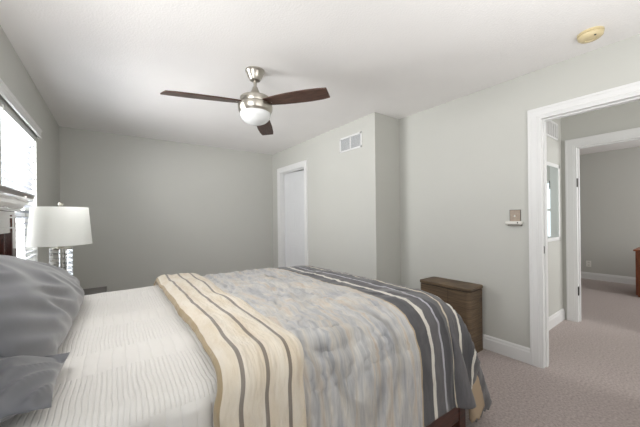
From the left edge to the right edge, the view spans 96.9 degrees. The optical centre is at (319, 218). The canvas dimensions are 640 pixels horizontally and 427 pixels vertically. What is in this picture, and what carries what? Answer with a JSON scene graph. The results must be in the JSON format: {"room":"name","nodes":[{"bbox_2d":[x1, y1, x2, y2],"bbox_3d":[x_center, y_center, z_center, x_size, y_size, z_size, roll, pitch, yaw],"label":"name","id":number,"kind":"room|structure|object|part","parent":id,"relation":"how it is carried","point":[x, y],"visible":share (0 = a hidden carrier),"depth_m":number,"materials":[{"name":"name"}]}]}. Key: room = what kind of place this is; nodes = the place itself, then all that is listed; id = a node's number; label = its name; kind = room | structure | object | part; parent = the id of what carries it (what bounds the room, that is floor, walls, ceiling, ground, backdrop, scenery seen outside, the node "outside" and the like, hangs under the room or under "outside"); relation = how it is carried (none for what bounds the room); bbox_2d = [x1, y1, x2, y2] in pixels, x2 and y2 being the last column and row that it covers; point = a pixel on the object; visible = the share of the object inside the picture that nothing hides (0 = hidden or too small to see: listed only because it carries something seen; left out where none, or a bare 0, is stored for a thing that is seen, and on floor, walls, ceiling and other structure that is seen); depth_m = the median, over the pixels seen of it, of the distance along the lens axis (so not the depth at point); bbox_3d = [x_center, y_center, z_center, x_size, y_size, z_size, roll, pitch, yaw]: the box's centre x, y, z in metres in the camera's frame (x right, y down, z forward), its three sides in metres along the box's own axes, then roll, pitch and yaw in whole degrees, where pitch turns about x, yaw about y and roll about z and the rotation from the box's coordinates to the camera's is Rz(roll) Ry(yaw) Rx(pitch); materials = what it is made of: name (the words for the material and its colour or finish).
{"room":"bedroom","nodes":[
{"label":"bedroom","id":0,"kind":"room"},
{"bbox_2d":[0,25,59,263],"bbox_3d":[-1.380,0.040,0.872,0.120,2.432,6.773,-1,0,-36],"label":"wall","id":1,"kind":"structure","parent":0,"point":[13,73],"depth_m":2.49,"materials":[{"name":"grey paint"}]},
{"bbox_2d":[15,175,25,258],"bbox_3d":[-2.227,-0.026,2.066,0.148,1.385,1.020,-1,0,-36],"label":"window","id":2,"kind":"structure","parent":1,"relation":"in","point":[18,233],"depth_m":2.39,"materials":[{"name":"white glass"}]},
{"bbox_2d":[0,78,41,260],"bbox_3d":[-2.143,-0.077,2.001,0.094,1.421,1.255,-1,0,-36],"label":"window blind","id":3,"kind":"object","parent":1,"relation":"attached to","point":[16,147],"visible":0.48,"depth_m":2.04,"materials":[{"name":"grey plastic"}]},
{"bbox_3d":[-2.226,-0.695,2.073,0.055,0.043,0.952,-1,0,-36],"label":"head rail","id":4,"kind":"part","parent":3,"relation":"part of","materials":[{"name":"white paint"}]},
{"bbox_3d":[-2.216,-0.026,2.074,0.056,1.285,0.732,-1,0,-36],"label":"ladder cord","id":5,"kind":"part","parent":3,"relation":"part of","materials":[{"name":"white plastic"}]},
{"bbox_2d":[59,126,303,291],"bbox_3d":[-1.607,0.043,4.817,4.145,2.432,0.120,-1,0,-36],"label":"wall","id":6,"kind":"structure","parent":0,"point":[157,208],"depth_m":4.21,"materials":[{"name":"grey paint"}]},
{"bbox_2d":[0,0,639,154],"bbox_3d":[1.966,-1.266,3.311,8.425,0.100,6.773,-1,0,-36],"label":"ceiling","id":7,"kind":"structure","parent":0,"point":[96,65],"depth_m":2.04,"materials":[{"name":"paint"}]},
{"bbox_2d":[160,66,329,134],"bbox_3d":[-0.601,-0.970,2.188,1.078,0.430,1.184,-1,0,-36],"label":"ceiling fan","id":8,"kind":"object","parent":7,"relation":"hanging from","point":[255,108],"visible":1,"depth_m":2.17,"materials":[{"name":"silver metal"}]},
{"bbox_3d":[-0.844,-0.888,2.081,0.568,0.010,0.141,-7,13,-31],"label":"blade","id":9,"kind":"part","parent":8,"relation":"part of","materials":[{"name":"brown wood"}]},
{"bbox_3d":[-0.519,-0.801,2.283,0.242,0.090,0.242,-1,0,-36],"label":"lamp shade","id":10,"kind":"part","parent":8,"relation":"part of","materials":[{"name":"white glass"}]},
{"bbox_3d":[-0.532,-0.892,2.665,0.141,0.010,0.568,-11,-5,-2],"label":"blade","id":11,"kind":"part","parent":8,"relation":"part of","materials":[{"name":"brown wood"}]},
{"bbox_3d":[-0.182,-0.896,2.103,0.568,0.010,0.141,5,-7,28],"label":"blade","id":12,"kind":"part","parent":8,"relation":"part of","materials":[{"name":"brown wood"}]},
{"bbox_2d":[577,26,604,43],"bbox_3d":[1.766,-1.190,1.854,0.132,0.046,0.132,-1,0,-36],"label":"smoke detector","id":13,"kind":"object","parent":7,"relation":"attached to","point":[589,35],"visible":1,"depth_m":1.83,"materials":[{"name":"beige plastic"}]},
{"bbox_2d":[272,112,383,280],"bbox_3d":[-0.073,0.025,4.273,0.120,2.432,2.563,-1,0,-36],"label":"wall","id":14,"kind":"structure","parent":0,"point":[345,189],"depth_m":3.64,"materials":[{"name":"grey paint"}]},
{"bbox_2d":[277,160,307,266],"bbox_3d":[-0.420,0.177,4.742,0.146,2.135,0.952,-1,0,-36],"label":"trim","id":15,"kind":"structure","parent":14,"relation":"attached to","point":[301,165],"depth_m":5.03,"materials":[{"name":"white paint"}]},
{"bbox_2d":[284,170,304,266],"bbox_3d":[-0.370,0.217,4.787,0.100,2.030,0.781,-1,0,-45],"label":"door","id":16,"kind":"structure","parent":14,"relation":"in","point":[294,181],"depth_m":4.86,"materials":[{"name":"white paint"}]},
{"bbox_2d":[339,131,361,152],"bbox_3d":[0.376,-0.940,3.529,0.008,0.186,0.407,-1,0,-36],"label":"air vent","id":17,"kind":"object","parent":14,"relation":"in","point":[354,141],"visible":1,"depth_m":3.52,"materials":[{"name":"white metal"}]},
{"bbox_2d":[382,114,400,285],"bbox_3d":[1.134,0.011,3.639,1.090,2.432,0.120,-1,0,-36],"label":"wall","id":18,"kind":"structure","parent":0,"point":[390,125],"depth_m":3.36,"materials":[{"name":"grey paint"}]},
{"bbox_2d":[399,34,639,347],"bbox_3d":[2.189,-0.002,1.879,0.120,2.432,3.970,-1,0,-36],"label":"wall","id":19,"kind":"structure","parent":0,"point":[463,160],"depth_m":2.65,"materials":[{"name":"grey paint"}]},
{"bbox_2d":[483,334,529,363],"bbox_3d":[1.371,1.159,2.909,0.016,0.130,1.325,-1,0,-36],"label":"baseboard","id":20,"kind":"structure","parent":19,"relation":"attached to","point":[512,350],"depth_m":2.51,"materials":[{"name":"white paint"}]},
{"bbox_2d":[505,221,522,225],"bbox_3d":[1.677,0.044,2.455,0.032,0.041,0.130,-1,0,-36],"label":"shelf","id":21,"kind":"object","parent":19,"relation":"attached to","point":[510,223],"visible":1,"depth_m":2.44,"materials":[{"name":"white plastic"}]},
{"bbox_2d":[510,210,520,220],"bbox_3d":[1.686,-0.019,2.455,0.017,0.113,0.084,-1,0,-36],"label":"light switch","id":22,"kind":"object","parent":19,"relation":"attached to","point":[515,215],"visible":0.86,"depth_m":2.45,"materials":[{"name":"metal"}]},
{"bbox_2d":[527,81,639,368],"bbox_3d":[2.064,0.156,2.041,0.146,2.118,0.908,-1,0,-36],"label":"trim","id":23,"kind":"structure","parent":19,"relation":"attached to","point":[537,118],"depth_m":2.32,"materials":[{"name":"white paint"}]},
{"bbox_2d":[465,278,639,426],"bbox_3d":[1.996,1.266,3.311,8.425,0.100,6.773,-1,0,-36],"label":"floor","id":24,"kind":"structure","parent":0,"point":[591,378],"depth_m":2.21,"materials":[{"name":"carpet"}]},
{"bbox_2d":[83,286,106,294],"bbox_3d":[-1.843,0.919,2.078,0.490,0.685,0.500,-1,0,-36],"label":"nightstand","id":25,"kind":"object","parent":24,"relation":"on","point":[89,291],"visible":0.03,"depth_m":2.27,"materials":[{"name":"brown wood"}]},
{"bbox_2d":[26,202,91,275],"bbox_3d":[-1.802,0.232,1.977,0.342,0.689,0.342,-1,0,-36],"label":"table lamp","id":26,"kind":"object","parent":25,"relation":"on","point":[60,227],"visible":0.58,"depth_m":1.87,"materials":[{"name":"white fabric"}]},
{"bbox_3d":[-1.804,0.053,1.977,0.342,0.260,0.342,-1,0,-36],"label":"lamp shade","id":27,"kind":"part","parent":26,"relation":"part of","materials":[{"name":"white fabric"}]},
{"bbox_2d":[0,185,465,426],"bbox_3d":[-0.485,0.546,1.599,2.148,1.400,1.635,-1,0,-36],"label":"bed","id":28,"kind":"object","parent":24,"relation":"on","point":[12,201],"visible":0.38,"depth_m":1.53,"materials":[{"name":"brown wood"}]},
{"bbox_3d":[-1.332,0.016,0.988,0.070,0.120,1.565,-1,0,-36],"label":"rail","id":29,"kind":"part","parent":28,"relation":"part of","materials":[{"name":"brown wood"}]},
{"bbox_3d":[-1.310,0.018,1.023,0.006,0.065,1.475,-1,0,-36],"label":"moulding","id":30,"kind":"part","parent":28,"relation":"part of","materials":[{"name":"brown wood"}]},
{"bbox_3d":[-1.758,0.621,1.589,0.075,1.280,0.085,-1,0,-36],"label":"post","id":31,"kind":"part","parent":28,"relation":"part of","materials":[{"name":"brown wood"}]},
{"bbox_3d":[-1.303,-0.095,1.010,0.145,0.100,1.635,-1,0,-36],"label":"crown","id":32,"kind":"part","parent":28,"relation":"part of","materials":[{"name":"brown wood"}]},
{"bbox_2d":[153,265,491,426],"bbox_3d":[-0.092,0.806,1.932,1.691,0.830,1.861,-1,0,-36],"label":"comforter","id":33,"kind":"object","parent":28,"relation":"on","point":[295,346],"visible":0.92,"depth_m":1.22,"materials":[{"name":"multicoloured fabric"}]},
{"bbox_3d":[-0.049,1.021,1.003,2.060,0.240,0.025,-1,0,-36],"label":"rail","id":34,"kind":"part","parent":28,"relation":"part of","materials":[{"name":"brown wood"}]},
{"bbox_3d":[0.783,1.031,1.628,0.070,0.400,0.070,-1,0,-36],"label":"post","id":35,"kind":"part","parent":28,"relation":"part of","materials":[{"name":"brown wood"}]},
{"bbox_3d":[-0.465,0.726,1.640,2.040,0.440,1.484,-1,0,-36],"label":"mattress","id":36,"kind":"object","parent":28,"relation":"on","visible":0},
{"bbox_2d":[0,285,216,426],"bbox_3d":[-0.919,0.682,1.321,0.894,0.418,1.646,-1,0,-36],"label":"sheet","id":37,"kind":"object","parent":36,"relation":"on","point":[132,360],"visible":0.52,"depth_m":0.88,"materials":[{"name":"white fabric"}]},
{"bbox_2d":[0,352,69,422],"bbox_3d":[-0.855,0.414,0.674,0.362,0.141,0.336,-1,0,-36],"label":"pillow","id":38,"kind":"object","parent":37,"relation":"on","point":[27,383],"visible":0.98,"depth_m":0.67,"materials":[{"name":"grey fabric"}]},
{"bbox_2d":[0,255,83,357],"bbox_3d":[-1.214,0.304,1.204,0.289,0.391,1.233,-1,0,-33],"label":"pillow","id":39,"kind":"object","parent":37,"relation":"on","point":[40,302],"visible":0.91,"depth_m":0.93,"materials":[{"name":"grey fabric"}]},
{"bbox_2d":[420,277,482,352],"bbox_3d":[1.276,0.925,2.784,0.277,0.600,0.520,-1,0,-36],"label":"laundry hamper","id":40,"kind":"object","parent":24,"relation":"on","point":[465,298],"visible":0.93,"depth_m":2.60,"materials":[{"name":"brown wicker"}]},
{"bbox_3d":[1.273,0.638,2.784,0.277,0.026,0.520,-1,0,-36],"label":"lid","id":41,"kind":"part","parent":40,"relation":"part of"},
{"bbox_2d":[633,247,639,296],"bbox_3d":[5.306,0.819,3.944,0.575,0.715,1.225,-1,0,-36],"label":"dresser","id":42,"kind":"object","parent":24,"relation":"on","point":[637,250],"visible":1,"depth_m":4.26,"materials":[{"name":"brown wood"}]},
{"bbox_2d":[547,118,562,316],"bbox_3d":[2.297,-0.003,3.040,1.419,2.432,0.120,-1,0,-36],"label":"wall","id":43,"kind":"structure","parent":0,"point":[555,261],"depth_m":3.27,"materials":[{"name":"grey paint"}]},
{"bbox_2d":[546,120,557,140],"bbox_3d":[2.417,-1.001,3.055,0.920,0.195,0.012,-1,0,-36],"label":"air vent","id":44,"kind":"object","parent":43,"relation":"in","point":[551,127],"visible":0.49,"depth_m":3.19,"materials":[{"name":"white metal"}]},
{"bbox_2d":[547,162,559,241],"bbox_3d":[2.503,-0.180,3.104,0.700,0.870,0.022,-1,0,-36],"label":"wall mirror","id":45,"kind":"object","parent":43,"relation":"attached to","point":[553,170],"visible":0.51,"depth_m":3.18,"materials":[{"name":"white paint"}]},
{"bbox_2d":[549,308,564,329],"bbox_3d":[2.350,1.147,2.985,1.419,0.130,0.016,-1,0,-36],"label":"baseboard","id":46,"kind":"structure","parent":43,"relation":"attached to","point":[556,318],"depth_m":3.22,"materials":[{"name":"white paint"}]},
{"bbox_2d":[561,100,639,319],"bbox_3d":[3.206,-0.014,3.098,0.120,2.432,4.750,-1,0,-36],"label":"wall","id":47,"kind":"structure","parent":0,"point":[625,116],"depth_m":3.20,"materials":[{"name":"grey paint"}]},
{"bbox_2d":[565,127,639,321],"bbox_3d":[3.252,0.136,3.025,0.146,2.130,0.950,-1,0,-36],"label":"trim","id":48,"kind":"structure","parent":47,"relation":"attached to","point":[572,161],"depth_m":3.31,"materials":[{"name":"white paint"}]},
{"bbox_2d":[579,147,639,276],"bbox_3d":[5.719,-0.044,4.922,0.120,2.432,4.750,-1,0,-36],"label":"wall","id":49,"kind":"structure","parent":0,"point":[609,180],"depth_m":5.26,"materials":[{"name":"grey paint"}]},
{"bbox_2d":[581,272,635,284],"bbox_3d":[5.678,1.107,4.882,0.016,0.130,4.750,-1,0,-36],"label":"baseboard","id":50,"kind":"structure","parent":49,"relation":"attached to","point":[586,275],"depth_m":5.28,"materials":[{"name":"white paint"}]}
]}

